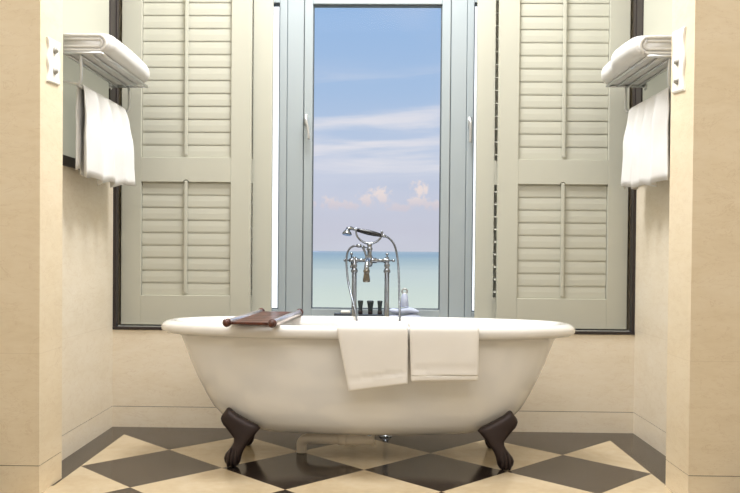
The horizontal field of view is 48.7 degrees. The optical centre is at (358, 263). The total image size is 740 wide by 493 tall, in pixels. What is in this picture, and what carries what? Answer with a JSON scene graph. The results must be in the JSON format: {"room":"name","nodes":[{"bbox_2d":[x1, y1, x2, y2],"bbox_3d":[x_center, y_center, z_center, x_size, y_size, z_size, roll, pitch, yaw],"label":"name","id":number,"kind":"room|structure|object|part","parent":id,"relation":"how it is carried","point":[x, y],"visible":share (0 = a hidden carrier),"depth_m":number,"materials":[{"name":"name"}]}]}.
{"room":"bathroom","nodes":[
{"label":"bathroom","id":0,"kind":"room"},
{"bbox_2d":[0,0,62,465],"bbox_3d":[-1.839,-0.894,2.976,1.459,3.198,0.208,0,1,1],"label":"wall","id":1,"kind":"structure","parent":0,"point":[31,107],"depth_m":2.88,"materials":[{"name":"beige stone"}]},
{"bbox_2d":[0,452,61,492],"bbox_3d":[-1.852,0.757,3.000,1.459,0.100,0.208,0,1,1],"label":"baseboard","id":2,"kind":"structure","parent":1,"relation":"attached to","point":[13,479],"depth_m":2.88,"materials":[{"name":"beige wood"}]},
{"bbox_2d":[46,37,59,85],"bbox_3d":[-1.100,-0.731,2.968,0.021,0.165,0.117,0,1,1],"label":"switch plate","id":3,"kind":"object","parent":1,"relation":"attached to","point":[53,47],"visible":1,"depth_m":2.96,"materials":[{"name":"white plastic"}]},
{"bbox_2d":[62,0,121,434],"bbox_3d":[-1.267,-0.899,3.679,0.150,3.198,1.220,0,1,1],"label":"wall","id":4,"kind":"structure","parent":0,"point":[87,206],"depth_m":3.63,"materials":[{"name":"beige paint"}]},
{"bbox_2d":[61,406,112,459],"bbox_3d":[-1.281,0.752,3.703,0.150,0.100,1.220,0,1,1],"label":"baseboard","id":5,"kind":"structure","parent":4,"relation":"attached to","point":[86,432],"depth_m":3.62,"materials":[{"name":"beige stone"}]},
{"bbox_2d":[63,0,115,169],"bbox_3d":[-1.184,-1.438,3.532,0.012,2.075,0.846,0,1,1],"label":"mirror","id":6,"kind":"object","parent":4,"relation":"in","point":[79,16],"depth_m":3.47,"materials":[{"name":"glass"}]},
{"bbox_2d":[63,51,147,111],"bbox_3d":[-1.098,-0.782,3.562,0.187,0.143,0.696,0,1,1],"label":"towel rack","id":7,"kind":"object","parent":4,"relation":"attached to","point":[67,53],"visible":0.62,"depth_m":3.46,"materials":[{"name":"metal"}]},
{"bbox_2d":[75,84,135,187],"bbox_3d":[-1.098,-0.528,3.575,0.110,0.398,0.564,0,1,1],"label":"towel","id":8,"kind":"object","parent":7,"relation":"hanging from","point":[104,147],"visible":0.99,"depth_m":3.49,"materials":[{"name":"white fabric"}]},
{"bbox_2d":[63,33,149,84],"bbox_3d":[-1.073,-0.892,3.558,0.214,0.100,0.650,0,1,1],"label":"bath towel","id":9,"kind":"object","parent":7,"relation":"on","point":[110,46],"visible":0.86,"depth_m":3.35,"materials":[{"name":"white fabric"}]},
{"bbox_2d":[42,427,672,492],"bbox_3d":[-0.021,0.912,1.030,5.200,0.120,6.520,0,1,1],"label":"floor","id":10,"kind":"structure","parent":0,"point":[120,459],"depth_m":3.33,"materials":[{"name":"tile"}]},
{"bbox_2d":[296,433,374,452],"bbox_3d":[-0.096,0.760,3.486,0.342,0.109,0.092,0,1,1],"label":"drain pipe","id":11,"kind":"object","parent":10,"relation":"on","point":[303,440],"visible":0.78,"depth_m":3.45,"materials":[{"name":"beige plastic"}]},
{"bbox_2d":[161,316,574,470],"bbox_3d":[0.035,0.529,3.444,1.732,0.574,0.539,0,1,1],"label":"clawfoot bathtub","id":12,"kind":"object","parent":10,"relation":"on","point":[290,377],"visible":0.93,"depth_m":3.26,"materials":[{"name":"white ceramic"}]},
{"bbox_2d":[222,308,302,327],"bbox_3d":[-0.384,0.224,3.410,0.260,0.033,0.640,0,1,1],"label":"caddy","id":13,"kind":"object","parent":12,"relation":"on","point":[260,316],"visible":1,"depth_m":3.30,"materials":[{"name":"red wood"}]},
{"bbox_3d":[-0.472,0.223,3.420,0.033,0.033,0.626,1,1,6],"label":"rail","id":14,"kind":"part","parent":13,"relation":"part of","materials":[{"name":"red wood"}]},
{"bbox_3d":[-0.296,0.225,3.401,0.033,0.033,0.626,1,1,6],"label":"rail","id":15,"kind":"part","parent":13,"relation":"part of","materials":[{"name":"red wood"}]},
{"bbox_2d":[337,321,407,390],"bbox_3d":[0.054,0.360,3.204,0.273,0.268,0.114,0,1,1],"label":"hand towel","id":16,"kind":"object","parent":12,"relation":"hanging from","point":[374,353],"visible":1,"depth_m":3.15,"materials":[{"name":"white fabric"}]},
{"bbox_2d":[409,322,478,381],"bbox_3d":[0.330,0.343,3.198,0.266,0.230,0.115,0,1,1],"label":"hand towel","id":17,"kind":"object","parent":12,"relation":"hanging from","point":[439,351],"visible":0.99,"depth_m":3.14,"materials":[{"name":"white fabric"}]},
{"bbox_2d":[344,228,394,437],"bbox_3d":[0.046,0.324,3.769,0.240,0.976,0.179,0,1,1],"label":"faucet","id":18,"kind":"object","parent":10,"relation":"on","point":[368,260],"visible":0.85,"depth_m":3.81,"materials":[{"name":"silver metal"}]},
{"bbox_3d":[-0.045,-0.014,3.819,0.049,0.074,0.074,0,1,1],"label":"cross handle","id":19,"kind":"part","parent":18,"relation":"part of","materials":[{"name":"silver metal"}]},
{"bbox_3d":[0.043,0.002,3.751,0.025,0.060,0.144,1,1,6],"label":"spout","id":20,"kind":"part","parent":18,"relation":"part of","materials":[{"name":"silver metal"}]},
{"bbox_2d":[342,226,400,320],"bbox_3d":[0.055,0.206,3.702,0.271,0.754,0.269,0,1,1],"label":"shower","id":21,"kind":"object","parent":18,"relation":"attached to","point":[346,232],"visible":0.65,"depth_m":3.80,"materials":[{"name":"silver metal"}]},
{"bbox_3d":[0.050,-0.143,3.819,0.118,0.039,0.025,0,1,1],"label":"handle","id":22,"kind":"part","parent":21,"relation":"part of","materials":[{"name":"metal"}]},
{"bbox_3d":[0.146,-0.012,3.815,0.049,0.074,0.074,0,1,1],"label":"cross handle","id":23,"kind":"part","parent":18,"relation":"part of","materials":[{"name":"silver metal"}]},
{"bbox_2d":[113,330,633,411],"bbox_3d":[0.067,0.518,4.123,2.525,0.373,0.320,0,1,1],"label":"wall","id":24,"kind":"structure","parent":0,"point":[580,372],"depth_m":3.95,"materials":[{"name":"beige paint"}]},
{"bbox_2d":[112,406,632,432],"bbox_3d":[0.065,0.757,4.127,2.525,0.100,0.320,0,1,1],"label":"baseboard","id":25,"kind":"structure","parent":24,"relation":"attached to","point":[122,416],"depth_m":3.95,"materials":[{"name":"beige stone"}]},
{"bbox_2d":[118,324,628,330],"bbox_3d":[0.069,0.324,4.138,2.525,0.014,0.285,0,1,1],"label":"trim","id":26,"kind":"structure","parent":24,"relation":"on","point":[121,324],"depth_m":4.05,"materials":[{"name":"wood"}]},
{"bbox_2d":[334,313,350,315],"bbox_3d":[-0.074,0.282,4.053,0.094,0.070,0.056,0,1,1],"label":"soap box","id":27,"kind":"object","parent":26,"relation":"on","point":[335,314],"visible":0.24,"depth_m":4.03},
{"bbox_2d":[359,314,383,315],"bbox_3d":[0.063,0.285,4.050,0.124,0.066,0.060,0,1,1],"label":"tray","id":28,"kind":"object","parent":26,"relation":"on","point":[359,314],"visible":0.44,"depth_m":4.03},
{"bbox_2d":[358,300,362,313],"bbox_3d":[0.010,0.218,4.050,0.028,0.068,0.028,0,1,1],"label":"toiletry bottle","id":29,"kind":"object","parent":28,"relation":"on","point":[360,302],"visible":1,"depth_m":4.04,"materials":[{"name":"plastic"}]},
{"bbox_2d":[367,300,373,313],"bbox_3d":[0.059,0.218,4.049,0.035,0.068,0.035,0,1,1],"label":"toiletry bottle","id":30,"kind":"object","parent":28,"relation":"on","point":[370,303],"visible":1,"depth_m":4.04,"materials":[{"name":"plastic"}]},
{"bbox_2d":[377,301,382,313],"bbox_3d":[0.106,0.219,4.048,0.026,0.068,0.026,0,1,1],"label":"toiletry bottle","id":31,"kind":"object","parent":28,"relation":"on","point":[379,303],"visible":1,"depth_m":4.04,"materials":[{"name":"plastic"}]},
{"bbox_2d":[389,307,420,316],"bbox_3d":[0.231,0.269,4.053,0.164,0.102,0.066,0,1,1],"label":"folded cloth","id":32,"kind":"object","parent":26,"relation":"on","point":[408,311],"visible":0.44,"depth_m":4.03,"materials":[{"name":"white fabric"}]},
{"bbox_2d":[400,288,408,306],"bbox_3d":[0.228,0.170,4.055,0.041,0.094,0.041,0,1,1],"label":"bottle","id":33,"kind":"object","parent":32,"relation":"on","point":[404,298],"visible":0.98,"depth_m":4.04,"materials":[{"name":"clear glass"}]},
{"bbox_2d":[113,0,636,334],"bbox_3d":[0.078,-1.079,3.954,2.525,2.824,0.040,0,1,1],"label":"trim","id":34,"kind":"structure","parent":24,"relation":"attached to","point":[631,331],"depth_m":3.96,"materials":[{"name":"black wood"}]},
{"bbox_2d":[191,1,608,296],"bbox_3d":[0.082,-1.089,4.189,2.525,2.811,0.140,0,1,1],"label":"wall window","id":35,"kind":"structure","parent":24,"relation":"in","point":[497,2],"depth_m":4.12,"materials":[{"name":"paint"}]},
{"bbox_2d":[121,0,252,324],"bbox_3d":[-0.842,-0.948,4.024,0.637,2.503,0.035,0,1,1],"label":"window shutter","id":36,"kind":"object","parent":35,"relation":"attached to","point":[186,246],"visible":0.92,"depth_m":4.03,"materials":[{"name":"paint"}]},
{"bbox_2d":[186,0,273,311],"bbox_3d":[-0.736,-0.948,4.086,0.619,2.503,0.062,0,1,1],"label":"window shutter","id":37,"kind":"object","parent":35,"relation":"attached to","point":[262,161],"visible":0.41,"depth_m":4.07,"materials":[{"name":"paint"}]},
{"bbox_2d":[272,0,476,317],"bbox_3d":[0.078,-0.524,4.152,1.212,1.680,0.132,0,1,1],"label":"window","id":38,"kind":"structure","parent":35,"relation":"in","point":[296,17],"depth_m":4.13,"materials":[{"name":"grey paint"}]},
{"bbox_3d":[-0.446,-0.540,4.171,0.164,1.622,0.070,0,1,1],"label":"sash","id":39,"kind":"part","parent":38,"relation":"part of","materials":[{"name":"grey paint"}]},
{"bbox_3d":[-0.258,-0.686,4.110,0.033,0.130,0.040,0,1,1],"label":"handle","id":40,"kind":"part","parent":38,"relation":"part of","materials":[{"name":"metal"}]},
{"bbox_3d":[0.092,-0.536,4.157,0.642,1.528,0.006,0,1,1],"label":"pane","id":41,"kind":"part","parent":38,"relation":"part of","materials":[{"name":"clear glass"}]},
{"bbox_3d":[0.559,-0.669,4.094,0.018,0.130,0.040,0,1,1],"label":"handle","id":42,"kind":"part","parent":38,"relation":"part of","materials":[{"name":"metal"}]},
{"bbox_3d":[0.614,-0.531,4.150,0.140,1.622,0.070,0,1,1],"label":"sash","id":43,"kind":"part","parent":38,"relation":"part of","materials":[{"name":"grey paint"}]},
{"bbox_2d":[474,0,602,317],"bbox_3d":[0.896,-0.934,4.054,0.616,2.503,0.062,0,1,1],"label":"window shutter","id":44,"kind":"object","parent":35,"relation":"attached to","point":[486,167],"visible":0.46,"depth_m":4.05,"materials":[{"name":"paint"}]},
{"bbox_2d":[496,0,630,328],"bbox_3d":[1.001,-0.932,3.988,0.632,2.503,0.035,0,1,1],"label":"window shutter","id":45,"kind":"object","parent":35,"relation":"attached to","point":[561,250],"visible":0.91,"depth_m":3.99,"materials":[{"name":"paint"}]},
{"bbox_2d":[626,0,669,431],"bbox_3d":[1.407,-0.876,3.627,0.150,3.198,1.220,0,1,1],"label":"wall","id":46,"kind":"structure","parent":0,"point":[652,203],"depth_m":3.71,"materials":[{"name":"beige paint"}]},
{"bbox_2d":[606,55,670,112],"bbox_3d":[1.232,-0.761,3.497,0.187,0.143,0.616,0,1,1],"label":"towel rack","id":47,"kind":"object","parent":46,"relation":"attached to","point":[668,68],"visible":0.55,"depth_m":3.49,"materials":[{"name":"metal"}]},
{"bbox_2d":[601,35,671,84],"bbox_3d":[1.194,-0.870,3.508,0.241,0.095,0.601,0,1,1],"label":"bath towel","id":48,"kind":"object","parent":47,"relation":"on","point":[634,50],"visible":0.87,"depth_m":3.33,"materials":[{"name":"white fabric"}]},
{"bbox_2d":[621,87,670,189],"bbox_3d":[1.234,-0.512,3.503,0.093,0.389,0.527,0,1,1],"label":"towel","id":49,"kind":"object","parent":47,"relation":"hanging from","point":[646,141],"visible":0.94,"depth_m":3.43,"materials":[{"name":"white fabric"}]},
{"bbox_2d":[633,413,665,455],"bbox_3d":[1.393,0.775,3.651,0.150,0.100,1.220,0,1,1],"label":"baseboard","id":50,"kind":"structure","parent":46,"relation":"attached to","point":[655,437],"depth_m":3.70,"materials":[{"name":"beige stone"}]},
{"bbox_2d":[635,0,671,104],"bbox_3d":[1.328,-1.411,3.483,0.012,2.085,0.846,0,1,1],"label":"mirror","id":51,"kind":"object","parent":46,"relation":"in","point":[654,17],"depth_m":3.68,"materials":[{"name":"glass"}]},
{"bbox_3d":[1.328,-1.411,3.483,0.012,2.085,0.846,0,1,1],"label":"frame","id":52,"kind":"part","parent":51,"relation":"part of","materials":[{"name":"black wood"}]},
{"bbox_2d":[666,0,739,475],"bbox_3d":[1.893,-0.861,2.897,1.476,3.198,0.220,0,1,1],"label":"wall","id":53,"kind":"structure","parent":0,"point":[703,411],"depth_m":2.82,"materials":[{"name":"beige stone"}]},
{"bbox_2d":[672,27,685,93],"bbox_3d":[1.143,-0.715,2.892,0.021,0.230,0.132,0,1,1],"label":"switch plate","id":54,"kind":"object","parent":53,"relation":"attached to","point":[679,50],"visible":1,"depth_m":2.89,"materials":[{"name":"white plastic"}]},
{"bbox_2d":[665,460,739,492],"bbox_3d":[1.879,0.790,2.921,1.476,0.100,0.220,0,1,1],"label":"baseboard","id":55,"kind":"structure","parent":53,"relation":"attached to","point":[677,481],"depth_m":2.83,"materials":[{"name":"beige wood"}]},
{"label":"outside","id":56,"kind":"structure","parent":0,"visible":0},
{"bbox_2d":[313,251,438,307],"bbox_3d":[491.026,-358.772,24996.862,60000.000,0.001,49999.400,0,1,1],"label":"sea","id":57,"kind":"structure","parent":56,"point":[418,270],"depth_m":253.50,"materials":[{"name":"liquid"}]},
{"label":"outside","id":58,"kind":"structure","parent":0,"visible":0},
{"bbox_3d":[0.081,1.148,6.393,5.000,0.150,4.160,0,1,1],"label":"balcony slab","id":59,"kind":"object","parent":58,"visible":0},
{"bbox_2d":[272,7,278,307],"bbox_3d":[-0.819,-1.761,8.149,0.340,5.600,0.160,0,1,1],"label":"post","id":60,"kind":"object","parent":59,"relation":"on","point":[276,9],"visible":0.02,"depth_m":8.10,"materials":[{"name":"white paint"}]},
{"bbox_2d":[472,6,476,310],"bbox_3d":[1.170,-1.744,8.110,0.280,5.600,0.160,0,1,1],"label":"post","id":61,"kind":"object","parent":59,"relation":"on","point":[475,71],"visible":0.02,"depth_m":8.06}
]}

